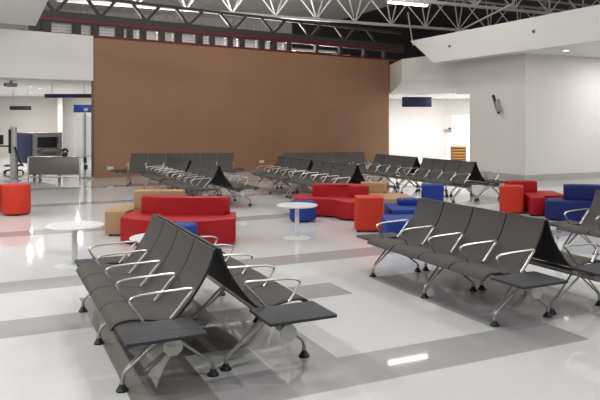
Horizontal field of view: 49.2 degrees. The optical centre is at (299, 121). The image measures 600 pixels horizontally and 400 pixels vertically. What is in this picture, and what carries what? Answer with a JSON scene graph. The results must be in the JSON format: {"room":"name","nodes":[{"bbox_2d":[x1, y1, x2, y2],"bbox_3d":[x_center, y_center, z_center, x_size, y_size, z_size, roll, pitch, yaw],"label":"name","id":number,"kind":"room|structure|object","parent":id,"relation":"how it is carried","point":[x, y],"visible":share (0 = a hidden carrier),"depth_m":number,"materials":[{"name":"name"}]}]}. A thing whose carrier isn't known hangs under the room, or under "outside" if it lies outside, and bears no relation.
{"room":"airport terminal","nodes":[
{"label":"airport terminal","id":0,"kind":"room"},
{"bbox_2d":[0,0,47,25],"bbox_3d":[-7.336,-2.810,5.157,11.150,0.280,23.600,0,0,-25],"label":"ceiling","id":1,"kind":"structure","parent":0,"point":[20,12],"depth_m":15.83,"materials":[{"name":"white paint"}]},
{"bbox_2d":[0,97,56,156],"bbox_3d":[-17.886,0.235,33.100,11.588,3.030,0.200,0,0,0],"label":"wall","id":2,"kind":"structure","parent":0,"point":[42,116],"depth_m":33.00,"materials":[{"name":"paint"}]},
{"bbox_2d":[0,78,90,96],"bbox_3d":[-14.414,-1.365,28.248,15.102,0.170,20.317,0,0,-25],"label":"ceiling","id":3,"kind":"structure","parent":0,"point":[49,86],"depth_m":24.30,"materials":[{"name":"white paint"}]},
{"bbox_2d":[4,81,16,86],"bbox_3d":[-8.968,-1.185,20.294,0.385,0.190,0.140,0,0,-29],"label":"ceiling camera","id":4,"kind":"object","parent":3,"relation":"attached to","point":[10,84],"visible":1,"depth_m":20.24,"materials":[{"name":"grey plastic"}]},
{"bbox_2d":[10,106,30,109],"bbox_3d":[-11.095,-0.878,26.000,0.834,0.804,0.080,0,0,0],"label":"sign","id":5,"kind":"object","parent":3,"relation":"hanging from","point":[11,107],"visible":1,"depth_m":25.96,"materials":[{"name":"black plastic"}]},
{"bbox_2d":[45,94,90,97],"bbox_3d":[-7.792,-1.046,22.000,1.545,0.467,0.081,0,0,0],"label":"sign","id":6,"kind":"object","parent":3,"relation":"hanging from","point":[46,95],"visible":0.8,"depth_m":21.96,"materials":[{"name":"blue"}]},
{"bbox_2d":[62,98,90,155],"bbox_3d":[-10.771,0.235,34.100,3.374,3.030,0.200,0,0,0],"label":"wall","id":7,"kind":"structure","parent":0,"point":[69,117],"depth_m":34.00,"materials":[{"name":"white paint"}]},
{"bbox_2d":[77,117,81,155],"bbox_3d":[-11.128,0.745,33.853,0.861,1.990,0.194,0,0,0],"label":"door","id":8,"kind":"structure","parent":7,"relation":"in","point":[79,119],"depth_m":33.85,"materials":[{"name":"grey plastic"}]},
{"bbox_2d":[0,9,291,50],"bbox_3d":[-9.631,-4.000,39.095,19.139,4.900,0.200,0,0,-18],"label":"wall","id":9,"kind":"structure","parent":0,"point":[249,24],"depth_m":40.14,"materials":[{"name":"grey"}]},
{"bbox_2d":[0,28,388,177],"bbox_3d":[-5.505,-0.460,21.137,22.850,4.420,0.304,0,0,-36],"label":"wall","id":10,"kind":"structure","parent":0,"point":[254,106],"depth_m":22.74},
{"bbox_2d":[51,22,71,33],"bbox_3d":[-7.307,-2.810,20.042,0.652,0.400,0.140,0,0,-36],"label":"panel","id":11,"kind":"object","parent":10,"relation":"attached to","point":[58,25],"visible":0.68,"depth_m":20.02,"materials":[{"name":"white"}]},
{"bbox_2d":[81,26,90,34],"bbox_3d":[-6.736,-2.810,20.463,0.400,0.400,0.140,0,0,-36],"label":"panel","id":12,"kind":"object","parent":10,"relation":"attached to","point":[82,27],"visible":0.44,"depth_m":20.47,"materials":[{"name":"white"}]},
{"bbox_2d":[99,28,114,36],"bbox_3d":[-6.203,-2.810,20.857,0.606,0.400,0.140,0,0,-36],"label":"panel","id":13,"kind":"object","parent":10,"relation":"attached to","point":[113,29],"visible":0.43,"depth_m":20.86,"materials":[{"name":"white"}]},
{"bbox_2d":[133,30,138,38],"bbox_3d":[-5.428,-2.810,21.429,0.314,0.400,0.140,0,0,-36],"label":"panel","id":14,"kind":"object","parent":10,"relation":"attached to","point":[137,31],"visible":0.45,"depth_m":21.44,"materials":[{"name":"white"}]},
{"bbox_2d":[147,32,158,39],"bbox_3d":[-4.969,-2.810,21.767,0.533,0.400,0.140,0,0,-36],"label":"panel","id":15,"kind":"object","parent":10,"relation":"attached to","point":[156,34],"visible":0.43,"depth_m":21.80,"materials":[{"name":"white"}]},
{"bbox_2d":[165,33,174,41],"bbox_3d":[-4.475,-2.810,22.132,0.458,0.400,0.140,0,0,-36],"label":"panel","id":16,"kind":"object","parent":10,"relation":"attached to","point":[172,39],"visible":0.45,"depth_m":22.16,"materials":[{"name":"white metal"}]},
{"bbox_2d":[182,35,195,42],"bbox_3d":[-3.910,-2.810,22.549,0.624,0.400,0.140,0,0,-36],"label":"panel","id":17,"kind":"object","parent":10,"relation":"attached to","point":[193,37],"visible":0.44,"depth_m":22.58,"materials":[{"name":"white"}]},
{"bbox_2d":[203,36,208,43],"bbox_3d":[-3.373,-2.810,22.946,0.372,0.400,0.140,0,0,-36],"label":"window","id":18,"kind":"structure","parent":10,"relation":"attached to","point":[207,37],"depth_m":22.97,"materials":[{"name":"white"}]},
{"bbox_2d":[20,0,403,61],"bbox_3d":[-1.992,-3.260,23.691,15.963,1.280,0.222,0,0,-36],"label":"frame","id":19,"kind":"object","parent":10,"relation":"on","point":[143,25],"visible":0.94,"depth_m":22.63,"materials":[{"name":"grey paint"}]},
{"bbox_2d":[215,38,226,45],"bbox_3d":[-2.894,-2.810,23.299,0.623,0.400,0.140,0,0,-36],"label":"panel","id":20,"kind":"object","parent":10,"relation":"attached to","point":[224,42],"visible":0.46,"depth_m":23.32,"materials":[{"name":"white"}]},
{"bbox_2d":[233,39,238,46],"bbox_3d":[-2.402,-2.810,23.662,0.392,0.400,0.140,0,0,-36],"label":"panel","id":21,"kind":"object","parent":10,"relation":"attached to","point":[236,43],"visible":0.44,"depth_m":23.70,"materials":[{"name":"white"}]},
{"bbox_2d":[245,40,257,47],"bbox_3d":[-1.875,-2.810,24.051,0.703,0.400,0.140,0,0,-36],"label":"panel","id":22,"kind":"object","parent":10,"relation":"attached to","point":[249,42],"visible":0.44,"depth_m":24.10,"materials":[{"name":"white"}]},
{"bbox_2d":[265,42,269,48],"bbox_3d":[-1.315,-2.810,24.464,0.370,0.400,0.140,0,0,-36],"label":"panel","id":23,"kind":"object","parent":10,"relation":"attached to","point":[267,43],"visible":0.39,"depth_m":24.51,"materials":[{"name":"white"}]},
{"bbox_2d":[277,43,284,49],"bbox_3d":[-0.826,-2.810,24.825,0.517,0.400,0.140,0,0,-36],"label":"panel","id":24,"kind":"object","parent":10,"relation":"attached to","point":[282,47],"visible":0.42,"depth_m":24.87,"materials":[{"name":"white metal"}]},
{"bbox_2d":[292,48,335,50],"bbox_3d":[0.563,-2.935,26.608,2.230,0.126,0.080,0,0,-36],"label":"pipe","id":25,"kind":"object","parent":10,"relation":"attached to","point":[292,48],"visible":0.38,"depth_m":26.48,"materials":[{"name":"metal"}]},
{"bbox_2d":[292,49,336,52],"bbox_3d":[0.502,-2.835,26.067,2.440,0.126,0.080,0,0,-36],"label":"pipe","id":26,"kind":"object","parent":10,"relation":"attached to","point":[292,49],"visible":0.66,"depth_m":26.01,"materials":[{"name":"metal"}]},
{"bbox_2d":[407,12,413,45],"bbox_3d":[4.152,-3.475,24.600,0.045,1.085,1.291,0,0,18],"label":"tie","id":27,"kind":"object","parent":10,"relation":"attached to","point":[407,12],"visible":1,"depth_m":24.51,"materials":[{"name":"grey metal"}]},
{"bbox_2d":[456,3,512,31],"bbox_3d":[5.916,-3.375,23.500,0.045,0.495,7.091,0,0,-9],"label":"tie","id":28,"kind":"object","parent":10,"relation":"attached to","point":[493,13],"visible":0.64,"depth_m":21.75,"materials":[{"name":"grey metal"}]},
{"bbox_2d":[44,0,392,22],"bbox_3d":[-0.067,-6.525,24.861,18.850,0.150,37.000,0,0,-25],"label":"deck","id":29,"kind":"object","parent":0,"point":[334,10],"depth_m":36.90,"materials":[{"name":"grey metal"}]},
{"bbox_2d":[386,0,428,6],"bbox_3d":[3.166,-4.941,19.200,1.400,3.009,0.160,0,0,-25],"label":"lamp","id":30,"kind":"object","parent":29,"relation":"hanging from","point":[402,2],"visible":1,"depth_m":19.16,"materials":[{"name":"grey plastic"}]},
{"bbox_2d":[0,151,599,399],"bbox_3d":[2.003,1.750,21.482,42.840,0.001,43.860,0,0,-25],"label":"floor","id":31,"kind":"structure","parent":0,"point":[385,341],"depth_m":5.75,"materials":[{"name":"tile"}]},
{"bbox_2d":[0,184,1,210],"bbox_3d":[-6.000,1.475,12.600,0.500,0.550,0.500,0,0,-25],"label":"round stool","id":32,"kind":"object","parent":31,"relation":"on","point":[0,184],"visible":0.84,"depth_m":12.62,"materials":[{"name":"red fabric"}]},
{"bbox_2d":[0,127,23,177],"bbox_3d":[-9.082,0.950,20.445,1.009,1.600,0.270,0,0,0],"label":"column","id":33,"kind":"structure","parent":31,"relation":"on","point":[12,132],"depth_m":20.42,"materials":[{"name":"grey metal"}]},
{"bbox_2d":[0,135,2,144],"bbox_3d":[-9.327,0.550,20.340,0.220,0.300,0.060,0,0,0],"label":"monitor","id":34,"kind":"object","parent":33,"relation":"on","point":[1,136],"depth_m":20.31,"materials":[{"name":"black plastic"}]},
{"bbox_2d":[3,164,23,173],"bbox_3d":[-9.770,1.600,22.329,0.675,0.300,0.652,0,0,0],"label":"office chair","id":35,"kind":"object","parent":31,"relation":"on","point":[8,165],"visible":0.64,"depth_m":22.21,"materials":[{"name":"black plastic"}]},
{"bbox_2d":[2,183,30,215],"bbox_3d":[-5.370,1.462,12.400,0.510,0.575,0.510,0,0,-25],"label":"round stool","id":36,"kind":"object","parent":31,"relation":"on","point":[16,197],"visible":1,"depth_m":12.19,"materials":[{"name":"red fabric"}]},
{"bbox_2d":[17,132,64,175],"bbox_3d":[-8.759,1.050,22.040,0.948,1.400,2.870,0,0,-39],"label":"machine","id":37,"kind":"object","parent":31,"relation":"on","point":[29,144],"visible":0.59,"depth_m":21.55,"materials":[{"name":"grey metal"}]},
{"bbox_2d":[37,137,55,147],"bbox_3d":[-8.367,0.670,21.578,0.670,0.355,0.040,0,0,-39],"label":"monitor","id":38,"kind":"object","parent":37,"relation":"hanging from","point":[42,142],"depth_m":21.57,"materials":[{"name":"black plastic"}]},
{"bbox_2d":[27,156,86,180],"bbox_3d":[-7.286,1.391,19.680,1.600,0.718,0.600,0,0,0],"label":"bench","id":39,"kind":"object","parent":31,"relation":"on","point":[36,165],"depth_m":19.39,"materials":[{"name":"silver metal"}]},
{"bbox_2d":[61,148,68,155],"bbox_3d":[-7.065,0.909,19.700,0.235,0.243,0.120,0,0,0],"label":"desk phone","id":40,"kind":"object","parent":39,"relation":"on","point":[63,149],"visible":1,"depth_m":19.67,"materials":[{"name":"black plastic"}]},
{"bbox_2d":[57,98,61,132],"bbox_3d":[-11.972,0.235,32.676,0.236,3.030,0.672,0,0,-20],"label":"column","id":41,"kind":"structure","parent":31,"relation":"on","point":[59,100],"depth_m":32.40,"materials":[{"name":"white paint"}]},
{"bbox_2d":[44,221,103,270],"bbox_3d":[-2.736,1.500,7.954,0.690,0.500,0.690,0,0,-25],"label":"pedestal table","id":42,"kind":"object","parent":31,"relation":"on","point":[74,226],"visible":0.76,"depth_m":7.92,"materials":[{"name":"white plastic"}]},
{"bbox_2d":[74,105,90,180],"bbox_3d":[-6.500,0.618,19.562,0.474,2.265,0.321,0,0,-29],"label":"sign","id":43,"kind":"object","parent":31,"relation":"on","point":[77,108],"visible":0.98,"depth_m":19.52,"materials":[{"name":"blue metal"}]},
{"bbox_2d":[81,116,94,178],"bbox_3d":[-6.538,0.775,20.200,0.400,1.950,0.060,0,0,0],"label":"glass screen","id":44,"kind":"object","parent":31,"relation":"on","point":[89,119],"visible":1,"depth_m":20.19,"materials":[{"name":"white"}]},
{"bbox_2d":[129,233,144,242],"bbox_3d":[-1.519,1.500,7.136,0.660,0.500,0.660,0,0,-25],"label":"pedestal table","id":45,"kind":"object","parent":31,"relation":"on","point":[138,237],"visible":0.07,"depth_m":7.09,"materials":[{"name":"white plastic"}]},
{"bbox_2d":[105,189,184,235],"bbox_3d":[-2.375,1.420,10.440,1.250,0.660,0.820,0,0,0],"label":"sofa","id":46,"kind":"object","parent":31,"relation":"on","point":[112,216],"visible":0.38,"depth_m":10.34,"materials":[{"name":"fabric"}]},
{"bbox_2d":[74,214,218,392],"bbox_3d":[-1.298,1.321,5.261,0.726,0.858,2.681,0,0,-25],"label":"bench","id":47,"kind":"object","parent":31,"relation":"on","point":[153,285],"visible":1,"depth_m":4.89,"materials":[{"name":"black"}]},
{"bbox_2d":[140,156,189,195],"bbox_3d":[-3.358,1.321,16.158,0.726,0.858,2.358,0,0,-25],"label":"bench","id":48,"kind":"object","parent":31,"relation":"on","point":[173,164],"visible":0.77,"depth_m":16.03,"materials":[{"name":"black"}]},
{"bbox_2d":[120,195,235,243],"bbox_3d":[-1.764,1.438,9.569,1.724,0.625,1.047,0,0,6],"label":"sofa","id":49,"kind":"object","parent":31,"relation":"on","point":[212,215],"visible":0.73,"depth_m":9.63,"materials":[{"name":"leather"}]},
{"bbox_2d":[111,153,244,185],"bbox_3d":[-3.392,1.321,18.412,3.635,0.858,0.726,0,0,-8],"label":"bench","id":50,"kind":"object","parent":31,"relation":"on","point":[138,163],"visible":0.55,"depth_m":18.61,"materials":[{"name":"black"}]},
{"bbox_2d":[174,222,197,234],"bbox_3d":[-1.560,1.550,8.700,0.400,0.400,0.400,0,0,-25],"label":"round stool","id":51,"kind":"object","parent":31,"relation":"on","point":[192,227],"visible":0.27,"depth_m":8.63,"materials":[{"name":"blue fabric"}]},
{"bbox_2d":[161,161,218,195],"bbox_3d":[-2.313,1.321,13.950,0.726,0.858,2.417,0,0,-25],"label":"bench","id":52,"kind":"object","parent":31,"relation":"on","point":[199,175],"visible":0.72,"depth_m":13.96,"materials":[{"name":"black"}]},
{"bbox_2d":[170,156,218,195],"bbox_3d":[-2.692,1.321,16.494,0.726,0.858,2.280,0,0,-25],"label":"bench","id":53,"kind":"object","parent":31,"relation":"on","point":[170,156],"visible":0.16,"depth_m":15.70,"materials":[{"name":"black"}]},
{"bbox_2d":[195,161,259,205],"bbox_3d":[-1.639,1.321,14.269,0.726,0.858,2.417,0,0,-25],"label":"bench","id":54,"kind":"object","parent":31,"relation":"on","point":[219,180],"visible":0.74,"depth_m":13.76,"materials":[{"name":"black metal"}]},
{"bbox_2d":[156,214,336,371],"bbox_3d":[-0.619,1.321,5.571,0.726,0.858,2.660,0,0,-25],"label":"bench","id":55,"kind":"object","parent":31,"relation":"on","point":[264,296],"visible":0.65,"depth_m":4.82,"materials":[{"name":"black"}]},
{"bbox_2d":[250,156,310,197],"bbox_3d":[-0.514,1.321,16.343,0.726,0.858,2.358,0,0,-25],"label":"bench","id":56,"kind":"object","parent":31,"relation":"on","point":[283,168],"visible":0.94,"depth_m":16.23,"materials":[{"name":"black"}]},
{"bbox_2d":[276,202,316,239],"bbox_3d":[-0.045,1.500,9.900,0.620,0.500,0.620,0,0,-25],"label":"pedestal table","id":57,"kind":"object","parent":31,"relation":"on","point":[290,205],"visible":1,"depth_m":9.87,"materials":[{"name":"white plastic"}]},
{"bbox_2d":[280,156,313,191],"bbox_3d":[0.153,1.321,16.679,0.726,0.858,2.280,0,0,-25],"label":"bench","id":58,"kind":"object","parent":31,"relation":"on","point":[311,162],"visible":0.14,"depth_m":16.22,"materials":[{"name":"black"}]},
{"bbox_2d":[290,200,315,221],"bbox_3d":[0.050,1.575,11.580,0.470,0.350,0.470,0,0,-25],"label":"round stool","id":59,"kind":"object","parent":31,"relation":"on","point":[308,214],"visible":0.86,"depth_m":11.40,"materials":[{"name":"blue fabric"}]},
{"bbox_2d":[269,152,369,184],"bbox_3d":[0.692,1.321,18.837,3.148,0.858,0.726,0,0,-11],"label":"bench","id":60,"kind":"object","parent":31,"relation":"on","point":[355,158],"visible":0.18,"depth_m":19.18,"materials":[{"name":"black"}]},
{"bbox_2d":[287,160,356,197],"bbox_3d":[0.531,1.321,14.135,0.726,0.858,2.417,0,0,-25],"label":"bench","id":61,"kind":"object","parent":31,"relation":"on","point":[321,171],"visible":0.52,"depth_m":14.42,"materials":[{"name":"black"}]},
{"bbox_2d":[294,183,368,220],"bbox_3d":[0.620,1.472,12.210,1.474,0.555,1.276,0,0,2],"label":"sofa","id":62,"kind":"object","parent":31,"relation":"on","point":[335,200],"visible":0.7,"depth_m":12.22,"materials":[{"name":"leather"}]},
{"bbox_2d":[317,160,397,187],"bbox_3d":[1.206,1.321,14.454,0.726,0.858,2.417,0,0,-25],"label":"bench","id":63,"kind":"object","parent":31,"relation":"on","point":[357,178],"visible":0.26,"depth_m":13.81,"materials":[{"name":"black"}]},
{"bbox_2d":[354,195,383,231],"bbox_3d":[1.113,1.478,10.600,0.445,0.545,0.440,0,0,0],"label":"stool","id":64,"kind":"object","parent":31,"relation":"on","point":[368,209],"visible":0.84,"depth_m":10.38,"materials":[{"name":"red fabric"}]},
{"bbox_2d":[357,154,417,192],"bbox_3d":[2.184,1.321,17.421,0.726,0.858,2.358,0,0,-25],"label":"bench","id":65,"kind":"object","parent":31,"relation":"on","point":[386,166],"visible":0.82,"depth_m":17.28,"materials":[{"name":"black"}]},
{"bbox_2d":[361,181,413,202],"bbox_3d":[1.710,1.478,12.625,0.784,0.545,1.483,0,0,-13],"label":"settee","id":66,"kind":"object","parent":31,"relation":"on","point":[375,187],"visible":0.33,"depth_m":12.95,"materials":[{"name":"fabric"}]},
{"bbox_2d":[381,215,412,233],"bbox_3d":[1.515,1.580,9.630,0.570,0.340,0.700,0,0,0],"label":"pouf","id":67,"kind":"object","parent":31,"relation":"on","point":[395,227],"visible":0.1,"depth_m":9.42,"materials":[{"name":"fabric"}]},
{"bbox_2d":[384,197,417,214],"bbox_3d":[1.760,1.530,10.950,0.600,0.440,0.900,0,0,0],"label":"sofa","id":68,"kind":"object","parent":31,"relation":"on","point":[404,205],"visible":0.41,"depth_m":10.93,"materials":[{"name":"fabric"}]},
{"bbox_2d":[382,154,424,190],"bbox_3d":[2.851,1.321,17.756,0.726,0.858,2.280,0,0,-25],"label":"bench","id":69,"kind":"object","parent":31,"relation":"on","point":[416,166],"visible":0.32,"depth_m":17.01,"materials":[{"name":"black"}]},
{"bbox_2d":[421,183,443,200],"bbox_3d":[2.530,1.470,12.502,0.422,0.560,0.470,0,0,10],"label":"stool","id":70,"kind":"object","parent":31,"relation":"on","point":[435,191],"visible":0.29,"depth_m":12.29,"materials":[{"name":"blue fabric"}]},
{"bbox_2d":[399,158,481,202],"bbox_3d":[3.259,1.321,15.149,0.726,0.858,2.417,0,0,-25],"label":"bench","id":71,"kind":"object","parent":31,"relation":"on","point":[454,173],"visible":0.92,"depth_m":15.22,"materials":[{"name":"black"}]},
{"bbox_2d":[451,146,465,160],"bbox_3d":[6.818,1.391,28.200,0.580,0.718,0.440,0,0,0],"label":"base cabinet","id":72,"kind":"object","parent":31,"relation":"on","point":[458,153],"visible":0.84,"depth_m":27.98,"materials":[{"name":"brown wood"}]},
{"bbox_2d":[356,198,567,326],"bbox_3d":[1.531,1.321,6.622,0.726,0.858,2.681,0,0,-25],"label":"bench","id":73,"kind":"object","parent":31,"relation":"on","point":[476,243],"visible":1,"depth_m":6.48,"materials":[{"name":"black"}]},
{"bbox_2d":[431,158,504,200],"bbox_3d":[3.934,1.321,15.469,0.726,0.858,2.417,0,0,-25],"label":"bench","id":74,"kind":"object","parent":31,"relation":"on","point":[475,176],"visible":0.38,"depth_m":14.82,"materials":[{"name":"black metal"}]},
{"bbox_2d":[422,198,599,314],"bbox_3d":[2.210,1.321,6.932,0.726,0.858,2.660,0,0,-25],"label":"bench","id":75,"kind":"object","parent":31,"relation":"on","point":[547,249],"visible":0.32,"depth_m":6.16,"materials":[{"name":"black"}]},
{"bbox_2d":[499,184,522,213],"bbox_3d":[4.076,1.490,12.650,0.440,0.520,0.519,0,0,16],"label":"stool","id":76,"kind":"object","parent":31,"relation":"on","point":[510,196],"visible":0.84,"depth_m":12.44,"materials":[{"name":"red leather"}]},
{"bbox_2d":[505,180,562,215],"bbox_3d":[4.644,1.470,12.767,1.008,0.560,1.266,0,0,0],"label":"sofa","id":77,"kind":"object","parent":31,"relation":"on","point":[533,200],"visible":0.54,"depth_m":12.64,"materials":[{"name":"fabric"}]},
{"bbox_2d":[545,184,599,220],"bbox_3d":[5.231,1.445,11.705,1.538,0.610,0.850,0,0,25],"label":"sofa","id":78,"kind":"object","parent":31,"relation":"on","point":[575,196],"visible":0.65,"depth_m":11.63,"materials":[{"name":"leather"}]},
{"bbox_2d":[549,189,599,254],"bbox_3d":[4.059,1.321,7.597,0.726,0.858,2.681,0,0,-25],"label":"bench","id":79,"kind":"object","parent":31,"relation":"on","point":[589,225],"visible":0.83,"depth_m":8.47,"materials":[{"name":"black"}]},
{"bbox_2d":[57,0,590,30],"bbox_3d":[2.771,-4.798,26.868,24.004,1.595,1.590,0,0,-25],"label":"roof truss","id":80,"kind":"object","parent":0,"point":[425,25],"visible":0.57,"depth_m":26.91,"materials":[{"name":"metal"}]},
{"bbox_2d":[292,22,474,91],"bbox_3d":[12.913,-4.000,45.098,27.556,4.900,0.200,0,0,-13],"label":"wall","id":81,"kind":"structure","parent":0,"point":[410,51],"depth_m":43.25,"materials":[{"name":"paint"}]},
{"bbox_2d":[389,99,445,155],"bbox_3d":[5.268,0.285,33.600,4.398,2.930,0.200,0,0,0],"label":"wall","id":82,"kind":"structure","parent":0,"point":[413,131],"depth_m":33.50,"materials":[{"name":"white paint"}]},
{"bbox_2d":[390,56,456,93],"bbox_3d":[5.263,-1.785,25.311,2.743,1.230,5.411,0,0,-25],"label":"wall","id":83,"kind":"structure","parent":0,"point":[415,75],"depth_m":24.57,"materials":[{"name":"white paint"}]},
{"bbox_2d":[389,92,469,98],"bbox_3d":[6.440,-1.240,35.599,8.438,0.120,16.139,0,0,26],"label":"ceiling","id":84,"kind":"structure","parent":0,"point":[454,95],"depth_m":29.17,"materials":[{"name":"white paint"}]},
{"bbox_2d":[402,95,431,106],"bbox_3d":[5.080,-0.916,28.500,1.284,0.527,0.080,0,0,0],"label":"sign","id":85,"kind":"object","parent":84,"relation":"hanging from","point":[406,101],"visible":0.93,"depth_m":28.46,"materials":[{"name":"blue"}]},
{"bbox_2d":[446,98,469,114],"bbox_3d":[8.265,-0.765,33.136,1.742,0.830,0.200,0,0,31],"label":"wall passage header","id":86,"kind":"structure","parent":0,"point":[453,106],"depth_m":33.16,"materials":[{"name":"white paint"}]},
{"bbox_2d":[446,115,451,155],"bbox_3d":[7.646,0.700,33.575,0.287,2.100,0.423,0,0,13],"label":"trim","id":87,"kind":"structure","parent":86,"relation":"attached to","point":[448,117],"depth_m":33.40,"materials":[{"name":"white paint"}]},
{"bbox_2d":[452,115,469,151],"bbox_3d":[9.663,0.285,39.089,4.445,2.930,0.200,0,0,27],"label":"wall","id":88,"kind":"structure","parent":0,"point":[460,123],"depth_m":39.00,"materials":[{"name":"white paint"}]},
{"bbox_2d":[331,0,599,27],"bbox_3d":[17.500,-6.525,33.175,19.980,0.150,37.000,0,0,-25],"label":"deck","id":89,"kind":"object","parent":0,"point":[440,19],"depth_m":39.30,"materials":[{"name":"black metal"}]},
{"bbox_2d":[457,53,532,174],"bbox_3d":[6.059,-0.130,20.625,0.300,3.760,3.100,0,0,-25],"label":"wall","id":90,"kind":"structure","parent":0,"point":[502,142],"depth_m":20.05,"materials":[{"name":"white paint"}]},
{"bbox_2d":[492,95,500,113],"bbox_3d":[6.063,-0.550,20.145,0.136,0.590,0.462,0,0,-9],"label":"wall bracket","id":91,"kind":"object","parent":90,"relation":"attached to","point":[496,103],"visible":1,"depth_m":20.06,"materials":[{"name":"grey metal"}]},
{"bbox_2d":[406,0,599,14],"bbox_3d":[5.815,-4.798,22.777,24.000,1.595,1.590,0,0,-25],"label":"roof truss","id":92,"kind":"object","parent":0,"point":[512,8],"visible":0.82,"depth_m":23.44,"materials":[{"name":"metal"}]},
{"bbox_2d":[411,4,599,62],"bbox_3d":[8.524,-2.430,13.604,0.148,0.880,21.300,0,0,-25],"label":"wall","id":93,"kind":"structure","parent":0,"point":[580,25],"depth_m":18.41,"materials":[{"name":"white paint"}]},
{"bbox_2d":[445,41,599,62],"bbox_3d":[14.044,-2.060,15.442,11.400,0.100,19.900,0,0,-25],"label":"ceiling","id":94,"kind":"structure","parent":0,"point":[592,49],"depth_m":18.68,"materials":[{"name":"white paint"}]},
{"bbox_2d":[533,54,599,174],"bbox_3d":[11.110,-0.130,21.466,9.550,3.760,0.300,0,0,-25],"label":"wall","id":95,"kind":"structure","parent":0,"point":[566,89],"depth_m":19.85,"materials":[{"name":"white paint"}]},
{"bbox_2d":[480,171,599,180],"bbox_3d":[10.510,1.655,22.360,9.870,0.190,2.470,0,0,-25],"label":"baseboard","id":96,"kind":"structure","parent":95,"relation":"attached to","point":[567,176],"depth_m":19.82,"materials":[{"name":"grey"}]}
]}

